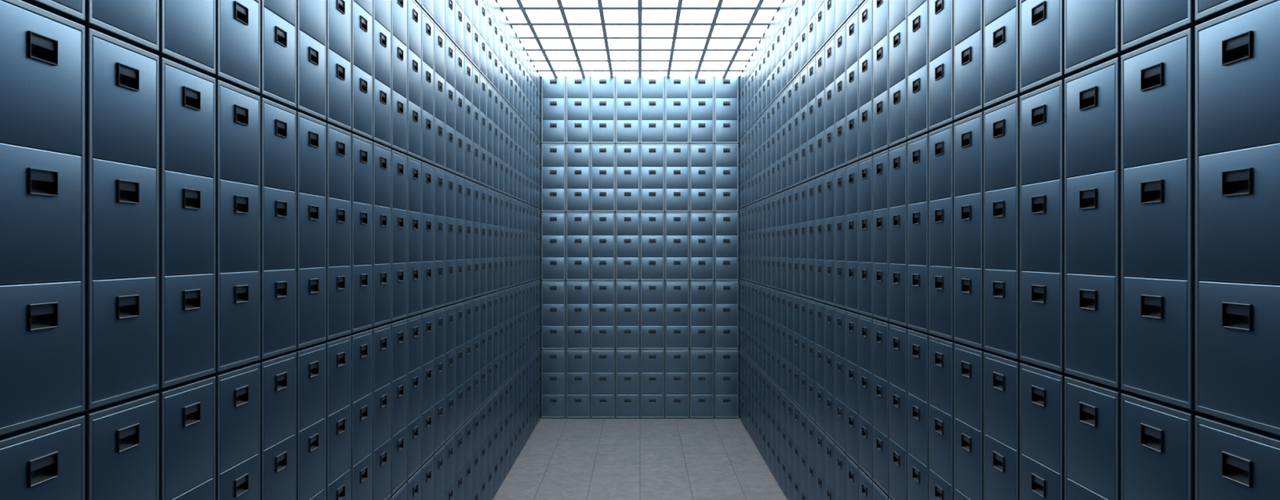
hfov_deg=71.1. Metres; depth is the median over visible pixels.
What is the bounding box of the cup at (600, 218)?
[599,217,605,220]
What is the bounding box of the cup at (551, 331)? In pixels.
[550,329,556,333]
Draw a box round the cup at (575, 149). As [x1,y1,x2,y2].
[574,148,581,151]
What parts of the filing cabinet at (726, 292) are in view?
drawer, drawer, drawer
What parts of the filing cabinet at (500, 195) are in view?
drawer, drawer, drawer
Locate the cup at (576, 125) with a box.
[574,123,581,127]
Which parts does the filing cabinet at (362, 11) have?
drawer, drawer, drawer, handle frame, handle frame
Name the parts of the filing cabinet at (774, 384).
drawer, drawer, drawer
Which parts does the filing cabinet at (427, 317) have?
drawer, drawer, drawer, handle frame, handle frame, handle frame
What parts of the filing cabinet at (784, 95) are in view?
drawer, drawer, drawer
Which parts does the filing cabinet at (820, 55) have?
drawer, drawer, drawer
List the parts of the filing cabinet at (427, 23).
drawer, drawer, drawer, handle frame, handle frame, handle frame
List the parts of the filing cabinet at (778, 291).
drawer, drawer, drawer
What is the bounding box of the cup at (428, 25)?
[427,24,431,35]
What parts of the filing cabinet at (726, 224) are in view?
drawer, drawer, drawer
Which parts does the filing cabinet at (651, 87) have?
drawer, drawer, drawer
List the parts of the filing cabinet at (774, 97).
drawer, drawer, drawer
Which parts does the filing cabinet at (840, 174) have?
drawer, drawer, drawer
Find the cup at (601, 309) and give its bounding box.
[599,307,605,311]
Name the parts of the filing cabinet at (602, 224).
drawer, drawer, drawer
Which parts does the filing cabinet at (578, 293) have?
drawer, drawer, drawer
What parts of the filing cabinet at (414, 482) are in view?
drawer, handle frame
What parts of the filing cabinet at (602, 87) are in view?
drawer, drawer, drawer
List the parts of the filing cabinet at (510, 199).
drawer, drawer, drawer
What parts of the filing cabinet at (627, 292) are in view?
drawer, drawer, drawer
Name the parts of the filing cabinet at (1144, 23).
drawer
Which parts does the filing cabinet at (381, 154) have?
drawer, drawer, drawer, handle frame, handle frame, handle frame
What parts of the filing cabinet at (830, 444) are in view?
drawer, drawer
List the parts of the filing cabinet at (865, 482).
handle frame, drawer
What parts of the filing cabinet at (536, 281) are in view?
drawer, drawer, drawer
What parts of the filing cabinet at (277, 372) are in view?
drawer, drawer, handle frame, handle frame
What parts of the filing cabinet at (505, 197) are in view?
drawer, drawer, drawer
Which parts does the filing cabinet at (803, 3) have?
drawer, drawer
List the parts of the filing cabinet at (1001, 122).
handle frame, handle frame, handle frame, drawer, drawer, drawer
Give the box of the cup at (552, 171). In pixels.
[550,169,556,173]
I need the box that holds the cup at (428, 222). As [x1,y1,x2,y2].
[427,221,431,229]
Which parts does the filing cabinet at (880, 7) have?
handle frame, handle frame, drawer, drawer, drawer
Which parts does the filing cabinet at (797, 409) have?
drawer, drawer, drawer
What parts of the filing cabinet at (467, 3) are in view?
drawer, drawer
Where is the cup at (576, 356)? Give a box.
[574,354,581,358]
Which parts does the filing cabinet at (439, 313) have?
drawer, drawer, drawer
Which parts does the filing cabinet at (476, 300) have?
drawer, drawer, drawer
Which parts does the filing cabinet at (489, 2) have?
drawer, drawer, drawer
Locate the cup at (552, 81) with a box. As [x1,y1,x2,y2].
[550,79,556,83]
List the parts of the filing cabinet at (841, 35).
drawer, drawer, drawer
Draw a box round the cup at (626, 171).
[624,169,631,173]
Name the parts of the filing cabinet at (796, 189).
drawer, drawer, drawer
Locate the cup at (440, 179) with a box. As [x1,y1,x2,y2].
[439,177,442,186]
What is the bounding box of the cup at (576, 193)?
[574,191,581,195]
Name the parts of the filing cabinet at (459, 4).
drawer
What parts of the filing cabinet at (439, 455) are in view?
drawer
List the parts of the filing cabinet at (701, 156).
drawer, drawer, drawer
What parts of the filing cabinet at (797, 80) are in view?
drawer, drawer, drawer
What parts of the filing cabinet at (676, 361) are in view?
drawer, drawer, drawer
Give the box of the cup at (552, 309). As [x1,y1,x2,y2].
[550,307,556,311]
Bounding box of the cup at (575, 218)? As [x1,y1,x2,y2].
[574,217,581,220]
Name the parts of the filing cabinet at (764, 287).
drawer, drawer, drawer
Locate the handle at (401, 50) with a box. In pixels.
[399,48,403,59]
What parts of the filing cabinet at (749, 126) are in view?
drawer, drawer, drawer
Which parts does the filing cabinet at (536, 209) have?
drawer, drawer, drawer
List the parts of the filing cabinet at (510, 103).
drawer, drawer, drawer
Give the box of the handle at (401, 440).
[399,438,403,450]
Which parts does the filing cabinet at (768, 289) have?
drawer, drawer, drawer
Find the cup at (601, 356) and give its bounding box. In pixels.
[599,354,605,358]
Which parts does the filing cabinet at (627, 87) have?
drawer, drawer, drawer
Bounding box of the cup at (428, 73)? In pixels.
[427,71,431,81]
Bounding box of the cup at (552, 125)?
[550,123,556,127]
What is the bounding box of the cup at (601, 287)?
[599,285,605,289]
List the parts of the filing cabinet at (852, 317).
handle frame, handle frame, drawer, drawer, drawer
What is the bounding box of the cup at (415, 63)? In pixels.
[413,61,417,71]
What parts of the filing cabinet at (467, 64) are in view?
drawer, drawer, drawer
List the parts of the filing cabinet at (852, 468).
handle frame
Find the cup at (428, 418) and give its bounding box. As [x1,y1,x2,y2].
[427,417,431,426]
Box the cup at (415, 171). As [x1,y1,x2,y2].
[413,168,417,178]
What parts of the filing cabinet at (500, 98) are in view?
drawer, drawer, drawer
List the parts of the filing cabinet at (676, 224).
drawer, drawer, drawer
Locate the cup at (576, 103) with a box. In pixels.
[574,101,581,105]
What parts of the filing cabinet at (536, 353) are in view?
drawer, drawer, drawer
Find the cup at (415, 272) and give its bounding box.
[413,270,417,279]
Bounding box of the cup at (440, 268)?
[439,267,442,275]
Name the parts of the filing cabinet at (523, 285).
drawer, drawer, drawer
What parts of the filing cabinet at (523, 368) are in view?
drawer, drawer, drawer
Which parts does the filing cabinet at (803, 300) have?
drawer, drawer, drawer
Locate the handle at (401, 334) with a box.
[399,332,403,342]
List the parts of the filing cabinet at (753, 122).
drawer, drawer, drawer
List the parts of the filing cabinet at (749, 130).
drawer, drawer, drawer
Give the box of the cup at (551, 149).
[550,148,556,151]
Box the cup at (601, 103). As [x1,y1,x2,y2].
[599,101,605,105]
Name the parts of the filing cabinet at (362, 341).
drawer, drawer, drawer, handle frame, handle frame, handle frame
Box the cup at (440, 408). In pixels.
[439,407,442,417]
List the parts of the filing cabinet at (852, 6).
drawer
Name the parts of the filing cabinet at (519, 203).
drawer, drawer, drawer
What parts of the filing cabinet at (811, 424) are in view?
drawer, drawer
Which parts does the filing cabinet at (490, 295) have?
drawer, drawer, drawer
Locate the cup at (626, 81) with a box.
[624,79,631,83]
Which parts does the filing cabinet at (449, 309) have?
drawer, drawer, drawer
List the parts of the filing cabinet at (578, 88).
drawer, drawer, drawer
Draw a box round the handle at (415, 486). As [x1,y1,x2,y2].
[413,484,417,495]
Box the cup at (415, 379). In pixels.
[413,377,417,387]
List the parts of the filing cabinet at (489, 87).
drawer, drawer, drawer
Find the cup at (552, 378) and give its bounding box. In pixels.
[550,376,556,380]
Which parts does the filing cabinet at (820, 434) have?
drawer, drawer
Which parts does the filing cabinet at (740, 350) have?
drawer, drawer, drawer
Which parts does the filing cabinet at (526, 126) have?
drawer, drawer, drawer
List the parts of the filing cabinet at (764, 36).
drawer, drawer, drawer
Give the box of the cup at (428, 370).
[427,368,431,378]
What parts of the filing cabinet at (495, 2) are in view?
drawer, drawer, drawer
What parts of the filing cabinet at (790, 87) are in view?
drawer, drawer, drawer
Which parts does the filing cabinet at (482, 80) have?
drawer, drawer, drawer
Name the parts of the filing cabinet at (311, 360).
drawer, drawer, handle frame, handle frame, drawer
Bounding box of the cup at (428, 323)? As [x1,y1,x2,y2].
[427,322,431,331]
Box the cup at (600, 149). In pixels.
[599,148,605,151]
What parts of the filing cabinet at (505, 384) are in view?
drawer, drawer, drawer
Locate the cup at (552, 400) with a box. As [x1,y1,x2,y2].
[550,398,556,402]
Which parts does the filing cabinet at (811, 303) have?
drawer, drawer, drawer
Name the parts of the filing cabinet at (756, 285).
drawer, drawer, drawer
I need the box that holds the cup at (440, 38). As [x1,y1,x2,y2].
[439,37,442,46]
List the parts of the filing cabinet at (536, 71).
drawer, drawer, drawer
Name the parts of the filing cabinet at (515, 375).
drawer, drawer, drawer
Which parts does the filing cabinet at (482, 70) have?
drawer, drawer, drawer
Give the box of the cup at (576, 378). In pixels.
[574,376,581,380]
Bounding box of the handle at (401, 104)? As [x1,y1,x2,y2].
[399,102,403,112]
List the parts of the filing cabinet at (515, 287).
drawer, drawer, drawer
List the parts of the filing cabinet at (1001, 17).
handle frame, drawer, drawer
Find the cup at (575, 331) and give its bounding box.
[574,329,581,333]
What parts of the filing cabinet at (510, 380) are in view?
drawer, drawer, drawer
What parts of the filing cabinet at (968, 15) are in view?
handle frame, drawer, drawer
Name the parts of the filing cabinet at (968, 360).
drawer, handle frame, handle frame, drawer, drawer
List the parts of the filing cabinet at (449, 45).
drawer, drawer, drawer, handle frame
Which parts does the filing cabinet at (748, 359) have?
drawer, drawer, drawer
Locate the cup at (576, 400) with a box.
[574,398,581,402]
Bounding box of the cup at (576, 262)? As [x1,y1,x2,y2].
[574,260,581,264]
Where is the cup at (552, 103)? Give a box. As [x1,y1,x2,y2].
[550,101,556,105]
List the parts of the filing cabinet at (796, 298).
drawer, drawer, drawer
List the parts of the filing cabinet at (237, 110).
drawer, drawer, drawer, handle frame, handle frame, handle frame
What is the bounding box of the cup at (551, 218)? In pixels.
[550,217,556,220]
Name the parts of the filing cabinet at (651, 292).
drawer, drawer, drawer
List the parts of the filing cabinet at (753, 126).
drawer, drawer, drawer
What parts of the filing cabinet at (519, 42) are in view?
drawer, drawer, drawer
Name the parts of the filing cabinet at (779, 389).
drawer, drawer, drawer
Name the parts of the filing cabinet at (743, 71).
drawer, drawer, drawer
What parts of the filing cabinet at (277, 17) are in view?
drawer, drawer, handle frame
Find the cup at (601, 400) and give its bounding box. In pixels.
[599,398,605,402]
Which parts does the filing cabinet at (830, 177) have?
drawer, drawer, drawer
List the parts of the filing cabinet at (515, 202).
drawer, drawer, drawer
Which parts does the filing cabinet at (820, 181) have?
drawer, drawer, drawer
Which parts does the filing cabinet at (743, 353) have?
drawer, drawer, drawer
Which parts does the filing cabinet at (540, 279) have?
drawer, drawer, drawer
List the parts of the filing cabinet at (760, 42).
drawer, drawer, drawer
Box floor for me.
[492,417,787,499]
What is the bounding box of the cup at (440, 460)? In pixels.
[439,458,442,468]
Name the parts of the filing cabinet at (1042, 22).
handle frame, drawer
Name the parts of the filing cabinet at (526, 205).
drawer, drawer, drawer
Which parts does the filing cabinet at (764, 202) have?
drawer, drawer, drawer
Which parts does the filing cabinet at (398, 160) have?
drawer, drawer, drawer, handle frame, handle frame, handle frame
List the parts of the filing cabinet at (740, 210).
drawer, drawer, drawer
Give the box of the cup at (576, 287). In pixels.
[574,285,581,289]
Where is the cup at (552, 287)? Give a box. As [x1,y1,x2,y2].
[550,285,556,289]
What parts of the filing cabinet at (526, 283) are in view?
drawer, drawer, drawer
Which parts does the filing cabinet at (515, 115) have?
drawer, drawer, drawer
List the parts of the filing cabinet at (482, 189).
drawer, drawer, drawer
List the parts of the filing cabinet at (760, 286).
drawer, drawer, drawer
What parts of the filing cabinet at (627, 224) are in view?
drawer, drawer, drawer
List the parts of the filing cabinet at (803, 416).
drawer, drawer, drawer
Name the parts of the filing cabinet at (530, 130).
drawer, drawer, drawer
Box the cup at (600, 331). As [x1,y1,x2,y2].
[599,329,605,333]
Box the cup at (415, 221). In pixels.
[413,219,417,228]
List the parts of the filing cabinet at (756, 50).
drawer, drawer, drawer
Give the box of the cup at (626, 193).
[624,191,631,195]
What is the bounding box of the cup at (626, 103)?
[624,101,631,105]
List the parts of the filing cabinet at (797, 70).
drawer, drawer, drawer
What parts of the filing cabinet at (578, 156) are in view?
drawer, drawer, drawer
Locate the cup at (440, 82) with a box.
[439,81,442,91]
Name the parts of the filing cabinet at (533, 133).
drawer, drawer, drawer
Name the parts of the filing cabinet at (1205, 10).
drawer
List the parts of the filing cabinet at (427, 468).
handle frame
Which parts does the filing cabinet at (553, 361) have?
drawer, drawer, drawer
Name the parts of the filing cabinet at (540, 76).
drawer, drawer, drawer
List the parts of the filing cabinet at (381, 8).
drawer, drawer, drawer, handle frame, handle frame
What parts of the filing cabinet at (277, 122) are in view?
drawer, drawer, drawer, handle frame, handle frame, handle frame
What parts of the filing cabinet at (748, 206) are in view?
drawer, drawer, drawer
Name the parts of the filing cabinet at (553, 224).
drawer, drawer, drawer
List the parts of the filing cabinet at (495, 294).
drawer, drawer, drawer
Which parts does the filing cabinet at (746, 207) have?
drawer, drawer, drawer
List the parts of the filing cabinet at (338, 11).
drawer, drawer, handle frame, handle frame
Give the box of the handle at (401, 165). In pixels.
[399,163,403,173]
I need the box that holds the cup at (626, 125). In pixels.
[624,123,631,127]
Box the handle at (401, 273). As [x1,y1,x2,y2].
[399,271,403,280]
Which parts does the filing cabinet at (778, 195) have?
drawer, drawer, drawer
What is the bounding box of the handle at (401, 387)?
[399,385,403,396]
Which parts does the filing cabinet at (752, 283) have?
drawer, drawer, drawer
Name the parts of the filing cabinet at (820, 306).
drawer, drawer, drawer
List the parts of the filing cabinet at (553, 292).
drawer, drawer, drawer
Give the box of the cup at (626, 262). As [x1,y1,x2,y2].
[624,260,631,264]
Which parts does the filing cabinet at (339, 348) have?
drawer, drawer, drawer, handle frame, handle frame, handle frame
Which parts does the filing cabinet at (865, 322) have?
drawer, drawer, drawer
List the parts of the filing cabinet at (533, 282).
drawer, drawer, drawer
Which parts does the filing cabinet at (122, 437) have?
drawer, handle frame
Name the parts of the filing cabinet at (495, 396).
drawer, drawer, drawer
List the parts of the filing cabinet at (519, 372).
drawer, drawer, drawer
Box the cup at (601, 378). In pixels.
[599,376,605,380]
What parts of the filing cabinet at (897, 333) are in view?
handle frame, handle frame, handle frame, drawer, drawer, drawer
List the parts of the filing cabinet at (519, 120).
drawer, drawer, drawer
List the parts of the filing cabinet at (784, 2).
drawer, drawer, drawer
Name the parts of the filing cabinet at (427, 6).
drawer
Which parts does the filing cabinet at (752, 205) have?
drawer, drawer, drawer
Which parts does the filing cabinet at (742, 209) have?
drawer, drawer, drawer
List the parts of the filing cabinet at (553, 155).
drawer, drawer, drawer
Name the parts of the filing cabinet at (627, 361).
drawer, drawer, drawer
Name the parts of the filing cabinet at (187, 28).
drawer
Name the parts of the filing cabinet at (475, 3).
drawer, drawer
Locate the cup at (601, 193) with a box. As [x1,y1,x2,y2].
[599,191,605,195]
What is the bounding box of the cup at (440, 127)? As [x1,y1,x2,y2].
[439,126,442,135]
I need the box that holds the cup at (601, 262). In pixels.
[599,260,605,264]
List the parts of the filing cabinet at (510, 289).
drawer, drawer, drawer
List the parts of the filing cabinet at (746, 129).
drawer, drawer, drawer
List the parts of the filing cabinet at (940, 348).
handle frame, handle frame, handle frame, drawer, drawer, drawer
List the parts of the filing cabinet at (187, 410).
drawer, drawer, handle frame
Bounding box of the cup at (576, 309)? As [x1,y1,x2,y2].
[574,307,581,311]
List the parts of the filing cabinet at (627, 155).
drawer, drawer, drawer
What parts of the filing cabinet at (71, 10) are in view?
drawer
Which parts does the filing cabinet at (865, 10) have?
handle frame, handle frame, drawer, drawer, drawer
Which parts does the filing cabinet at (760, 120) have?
drawer, drawer, drawer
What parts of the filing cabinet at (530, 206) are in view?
drawer, drawer, drawer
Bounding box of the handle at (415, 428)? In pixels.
[413,426,417,438]
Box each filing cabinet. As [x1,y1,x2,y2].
[0,0,84,435]
[0,414,84,499]
[21,0,84,21]
[69,392,159,499]
[73,0,159,51]
[76,27,159,413]
[145,376,215,499]
[148,0,215,74]
[149,57,215,391]
[203,362,260,499]
[205,0,260,93]
[208,79,260,374]
[248,351,296,499]
[252,0,296,107]
[253,97,296,361]
[287,342,326,499]
[288,0,326,119]
[290,111,326,351]
[318,335,351,499]
[320,0,351,130]
[321,123,351,342]
[343,328,373,499]
[346,0,373,139]
[346,133,373,334]
[366,142,391,328]
[368,0,391,146]
[368,324,391,499]
[383,319,407,495]
[386,0,407,153]
[386,149,407,323]
[388,482,407,499]
[400,314,421,479]
[403,0,421,159]
[403,155,421,318]
[404,468,421,499]
[414,0,421,5]
[417,8,433,164]
[417,161,433,314]
[417,311,433,465]
[419,0,433,19]
[419,455,433,499]
[428,166,444,311]
[429,22,444,168]
[429,307,444,453]
[432,0,444,31]
[432,444,444,499]
[439,304,454,442]
[441,34,454,173]
[442,170,454,306]
[443,0,454,43]
[443,434,454,499]
[450,174,463,304]
[451,45,463,176]
[451,302,463,432]
[453,0,463,53]
[453,425,463,499]
[458,178,471,302]
[459,55,471,180]
[460,299,471,423]
[462,0,471,62]
[462,417,471,499]
[467,182,479,299]
[468,297,479,415]
[470,64,479,182]
[471,0,479,70]
[471,409,479,499]
[475,72,486,186]
[475,185,486,297]
[476,295,486,407]
[478,0,486,78]
[478,403,486,499]
[482,293,493,400]
[484,80,493,188]
[484,187,493,294]
[484,396,493,499]
[485,0,493,84]
[489,190,498,293]
[490,87,498,191]
[490,291,498,394]
[491,0,498,91]
[491,391,498,497]
[495,192,503,291]
[496,93,503,193]
[496,289,503,388]
[497,2,503,97]
[497,385,503,487]
[501,194,508,289]
[502,11,508,102]
[502,98,508,195]
[502,288,508,383]
[502,380,508,479]
[506,104,513,196]
[506,196,513,288]
[507,19,513,107]
[507,287,513,378]
[507,376,513,471]
[510,110,517,199]
[510,285,517,373]
[511,371,517,462]
[512,28,517,112]
[512,198,517,286]
[515,200,521,285]
[515,284,521,370]
[516,35,521,117]
[516,114,521,200]
[516,367,521,455]
[518,201,525,284]
[519,283,525,366]
[520,42,525,121]
[520,119,525,201]
[521,364,525,448]
[522,123,528,203]
[524,50,528,125]
[524,203,528,283]
[524,282,528,362]
[524,360,528,442]
[526,127,532,204]
[526,204,532,282]
[527,281,532,359]
[528,55,532,128]
[528,356,532,436]
[529,280,535,355]
[530,130,535,205]
[531,62,535,133]
[532,205,535,279]
[532,280,538,352]
[532,354,535,431]
[533,133,538,207]
[534,207,538,279]
[534,351,538,425]
[535,66,538,136]
[535,278,541,349]
[537,72,541,138]
[537,137,541,208]
[537,208,541,279]
[537,348,541,419]
[541,75,566,143]
[541,143,566,212]
[541,212,565,280]
[541,280,567,349]
[541,348,566,417]
[565,75,591,144]
[565,143,591,212]
[565,212,591,280]
[565,280,591,349]
[565,348,591,417]
[591,75,615,143]
[591,143,615,212]
[591,212,615,280]
[591,280,615,349]
[591,348,615,417]
[615,75,639,143]
[615,143,639,212]
[615,212,639,280]
[615,280,639,349]
[615,348,639,417]
[640,75,664,143]
[640,143,664,212]
[640,212,664,280]
[640,280,664,349]
[640,348,664,417]
[664,75,688,143]
[664,143,688,212]
[664,212,688,280]
[664,280,688,349]
[664,348,688,417]
[688,75,714,144]
[688,143,714,212]
[688,212,714,280]
[688,280,714,349]
[688,348,714,417]
[712,280,738,349]
[713,75,738,143]
[713,143,738,212]
[713,348,738,417]
[714,212,738,280]
[738,72,742,138]
[738,137,742,208]
[738,208,742,279]
[738,278,744,349]
[738,348,742,419]
[741,66,744,136]
[741,133,746,207]
[741,207,745,279]
[741,280,747,352]
[741,351,745,425]
[744,62,748,133]
[744,130,749,205]
[744,205,747,279]
[744,280,750,355]
[744,354,747,431]
[747,55,751,128]
[747,127,753,204]
[747,204,753,282]
[747,281,752,359]
[747,356,751,436]
[751,50,755,125]
[751,123,757,203]
[751,203,755,283]
[751,282,755,362]
[751,360,755,442]
[754,42,759,121]
[754,119,759,201]
[754,201,761,284]
[754,283,760,366]
[754,364,758,448]
[758,35,763,117]
[758,114,763,200]
[758,200,764,285]
[758,284,764,370]
[758,367,763,455]
[762,28,767,112]
[762,110,769,199]
[762,198,767,286]
[762,285,769,373]
[762,371,768,462]
[766,19,772,107]
[766,104,773,196]
[766,196,773,288]
[766,287,772,378]
[766,376,772,471]
[771,11,777,102]
[771,98,777,195]
[771,194,778,289]
[771,288,777,383]
[771,380,777,479]
[776,2,782,97]
[776,93,783,193]
[776,192,784,291]
[776,289,783,388]
[776,385,782,487]
[781,0,788,91]
[781,87,789,191]
[781,190,790,293]
[781,291,789,394]
[781,391,788,497]
[786,0,794,84]
[786,80,795,188]
[786,187,795,294]
[786,293,797,400]
[786,396,795,499]
[793,0,801,78]
[793,72,804,186]
[793,185,804,297]
[793,295,803,407]
[793,403,801,499]
[800,0,808,70]
[800,64,809,182]
[800,182,812,299]
[800,297,811,415]
[800,409,808,499]
[808,0,817,62]
[808,55,820,180]
[808,178,821,302]
[808,299,819,423]
[808,417,817,499]
[816,0,826,53]
[816,45,828,176]
[816,174,829,304]
[816,302,828,432]
[816,425,826,499]
[825,0,836,43]
[825,34,838,173]
[825,170,837,306]
[825,304,840,442]
[825,434,836,499]
[835,0,847,31]
[835,22,850,168]
[835,166,851,311]
[835,307,850,453]
[835,444,847,499]
[846,0,860,19]
[846,8,862,164]
[846,161,862,314]
[846,311,862,465]
[846,455,860,499]
[858,0,865,5]
[858,0,876,159]
[858,155,876,318]
[858,314,879,479]
[858,468,875,499]
[872,0,893,153]
[872,149,893,323]
[872,319,896,495]
[872,482,891,499]
[888,0,911,146]
[888,142,913,328]
[888,324,911,499]
[906,0,933,139]
[906,133,933,334]
[906,328,936,499]
[928,0,959,130]
[928,123,958,342]
[928,335,961,499]
[953,0,991,119]
[953,111,989,351]
[953,342,992,499]
[983,0,1027,107]
[983,97,1026,361]
[983,351,1031,499]
[1019,0,1074,93]
[1019,79,1071,374]
[1019,362,1076,499]
[1064,0,1131,74]
[1064,57,1130,391]
[1064,376,1134,499]
[1120,0,1206,51]
[1120,27,1203,413]
[1120,392,1210,499]
[1195,0,1258,21]
[1195,0,1279,435]
[1195,414,1279,499]
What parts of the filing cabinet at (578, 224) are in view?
drawer, drawer, drawer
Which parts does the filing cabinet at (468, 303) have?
drawer, drawer, drawer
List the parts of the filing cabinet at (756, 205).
drawer, drawer, drawer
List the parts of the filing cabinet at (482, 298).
drawer, drawer, drawer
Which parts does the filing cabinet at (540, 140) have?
drawer, drawer, drawer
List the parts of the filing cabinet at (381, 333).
drawer, drawer, drawer, handle frame, handle frame, handle frame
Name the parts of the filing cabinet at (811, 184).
drawer, drawer, drawer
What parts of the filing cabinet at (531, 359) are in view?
drawer, drawer, drawer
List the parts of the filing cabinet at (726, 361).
drawer, drawer, drawer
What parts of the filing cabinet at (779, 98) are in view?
drawer, drawer, drawer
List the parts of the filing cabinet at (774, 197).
drawer, drawer, drawer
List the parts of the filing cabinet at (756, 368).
drawer, drawer, drawer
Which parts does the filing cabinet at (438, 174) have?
drawer, drawer, drawer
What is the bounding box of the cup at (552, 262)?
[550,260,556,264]
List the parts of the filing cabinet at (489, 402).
drawer, drawer, drawer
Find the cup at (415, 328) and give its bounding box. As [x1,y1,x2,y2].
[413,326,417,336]
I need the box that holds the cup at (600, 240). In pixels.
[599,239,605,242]
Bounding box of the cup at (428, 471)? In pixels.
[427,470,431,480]
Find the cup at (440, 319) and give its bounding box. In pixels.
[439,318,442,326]
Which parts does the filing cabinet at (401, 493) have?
drawer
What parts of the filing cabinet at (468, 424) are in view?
drawer, drawer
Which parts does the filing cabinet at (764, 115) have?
drawer, drawer, drawer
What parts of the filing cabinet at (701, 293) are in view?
drawer, drawer, drawer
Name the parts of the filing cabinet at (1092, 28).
drawer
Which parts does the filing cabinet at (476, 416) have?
drawer, drawer, drawer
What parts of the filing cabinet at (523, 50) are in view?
drawer, drawer, drawer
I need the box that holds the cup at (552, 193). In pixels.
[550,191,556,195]
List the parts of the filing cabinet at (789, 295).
drawer, drawer, drawer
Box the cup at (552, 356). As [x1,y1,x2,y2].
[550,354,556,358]
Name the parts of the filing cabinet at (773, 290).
drawer, drawer, drawer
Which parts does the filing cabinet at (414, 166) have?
drawer, drawer, drawer, handle frame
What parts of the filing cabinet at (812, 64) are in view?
drawer, drawer, drawer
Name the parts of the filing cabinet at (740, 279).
drawer, drawer, drawer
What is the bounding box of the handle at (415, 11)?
[413,9,417,21]
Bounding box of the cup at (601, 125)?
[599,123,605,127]
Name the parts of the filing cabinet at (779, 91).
drawer, drawer, drawer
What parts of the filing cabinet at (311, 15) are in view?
drawer, drawer, handle frame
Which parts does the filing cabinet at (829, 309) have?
drawer, drawer, drawer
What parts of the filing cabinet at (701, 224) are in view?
drawer, drawer, drawer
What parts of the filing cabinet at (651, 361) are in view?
drawer, drawer, drawer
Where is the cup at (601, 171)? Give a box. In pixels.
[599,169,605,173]
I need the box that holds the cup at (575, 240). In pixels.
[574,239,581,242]
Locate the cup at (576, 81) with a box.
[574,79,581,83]
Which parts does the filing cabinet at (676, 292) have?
drawer, drawer, drawer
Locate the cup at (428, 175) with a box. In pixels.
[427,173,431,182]
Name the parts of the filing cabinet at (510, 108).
drawer, drawer, drawer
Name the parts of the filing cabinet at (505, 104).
drawer, drawer, drawer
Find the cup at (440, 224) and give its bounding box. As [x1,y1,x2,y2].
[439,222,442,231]
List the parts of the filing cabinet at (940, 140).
handle frame, handle frame, handle frame, drawer, drawer, drawer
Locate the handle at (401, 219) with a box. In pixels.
[399,217,403,226]
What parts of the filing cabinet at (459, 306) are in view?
drawer, drawer, drawer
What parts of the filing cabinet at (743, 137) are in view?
drawer, drawer, drawer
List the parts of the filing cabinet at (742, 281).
drawer, drawer, drawer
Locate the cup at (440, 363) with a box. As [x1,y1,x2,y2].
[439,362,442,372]
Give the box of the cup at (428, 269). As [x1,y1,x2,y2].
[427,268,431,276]
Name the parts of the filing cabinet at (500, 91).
drawer, drawer, drawer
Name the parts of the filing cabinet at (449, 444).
drawer, drawer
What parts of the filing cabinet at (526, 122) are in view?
drawer, drawer, drawer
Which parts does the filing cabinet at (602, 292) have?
drawer, drawer, drawer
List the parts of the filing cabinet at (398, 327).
drawer, drawer, drawer, handle frame, handle frame, handle frame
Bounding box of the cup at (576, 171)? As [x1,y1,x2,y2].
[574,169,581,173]
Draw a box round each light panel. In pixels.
[497,0,519,6]
[503,9,526,22]
[512,25,533,36]
[520,0,558,6]
[520,39,539,48]
[525,9,563,22]
[527,51,545,59]
[533,25,568,36]
[533,62,550,69]
[538,71,553,75]
[539,39,573,48]
[545,51,576,59]
[551,62,579,69]
[555,71,582,75]
[561,0,598,6]
[564,9,600,22]
[569,25,603,36]
[573,39,605,48]
[577,51,607,59]
[581,62,608,69]
[584,71,609,75]
[601,0,637,6]
[603,9,637,22]
[605,25,638,36]
[608,39,638,48]
[609,51,638,59]
[611,62,638,69]
[613,71,638,75]
[641,25,674,36]
[641,39,671,48]
[641,51,670,59]
[641,62,668,69]
[641,71,666,75]
[642,0,678,6]
[642,9,676,22]
[670,71,695,75]
[671,62,698,69]
[672,51,702,59]
[674,39,706,48]
[676,25,710,36]
[679,9,715,22]
[681,0,718,6]
[697,71,724,75]
[700,62,728,69]
[703,51,734,59]
[706,39,740,48]
[711,25,746,36]
[716,9,754,22]
[721,0,759,6]
[726,71,741,75]
[729,62,746,69]
[734,51,752,59]
[740,39,759,48]
[746,25,767,36]
[753,9,776,22]
[760,0,782,6]
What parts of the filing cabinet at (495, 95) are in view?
drawer, drawer, drawer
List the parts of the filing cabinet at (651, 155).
drawer, drawer, drawer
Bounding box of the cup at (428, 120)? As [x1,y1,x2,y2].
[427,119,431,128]
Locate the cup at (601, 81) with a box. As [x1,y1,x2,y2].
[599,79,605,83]
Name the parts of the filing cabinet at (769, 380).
drawer, drawer, drawer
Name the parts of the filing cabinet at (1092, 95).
handle frame, handle frame, handle frame, drawer, drawer, drawer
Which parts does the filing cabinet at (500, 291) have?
drawer, drawer, drawer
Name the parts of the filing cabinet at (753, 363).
drawer, drawer, drawer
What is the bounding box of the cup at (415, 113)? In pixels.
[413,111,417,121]
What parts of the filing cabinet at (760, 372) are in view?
drawer, drawer, drawer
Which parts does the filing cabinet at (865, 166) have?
handle frame, drawer, drawer, drawer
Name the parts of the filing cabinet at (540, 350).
drawer, drawer, drawer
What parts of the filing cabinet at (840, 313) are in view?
drawer, drawer, drawer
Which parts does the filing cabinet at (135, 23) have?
drawer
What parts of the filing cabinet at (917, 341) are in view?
handle frame, handle frame, handle frame, drawer, drawer, drawer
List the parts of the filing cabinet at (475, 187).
drawer, drawer, drawer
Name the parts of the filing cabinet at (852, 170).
handle frame, drawer, drawer, drawer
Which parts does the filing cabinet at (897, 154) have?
handle frame, handle frame, handle frame, drawer, drawer, drawer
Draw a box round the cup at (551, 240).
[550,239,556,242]
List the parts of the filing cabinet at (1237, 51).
handle frame, handle frame, handle frame, drawer, drawer, drawer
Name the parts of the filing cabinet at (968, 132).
handle frame, handle frame, handle frame, drawer, drawer, drawer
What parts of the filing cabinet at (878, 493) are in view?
drawer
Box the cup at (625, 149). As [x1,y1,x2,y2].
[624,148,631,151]

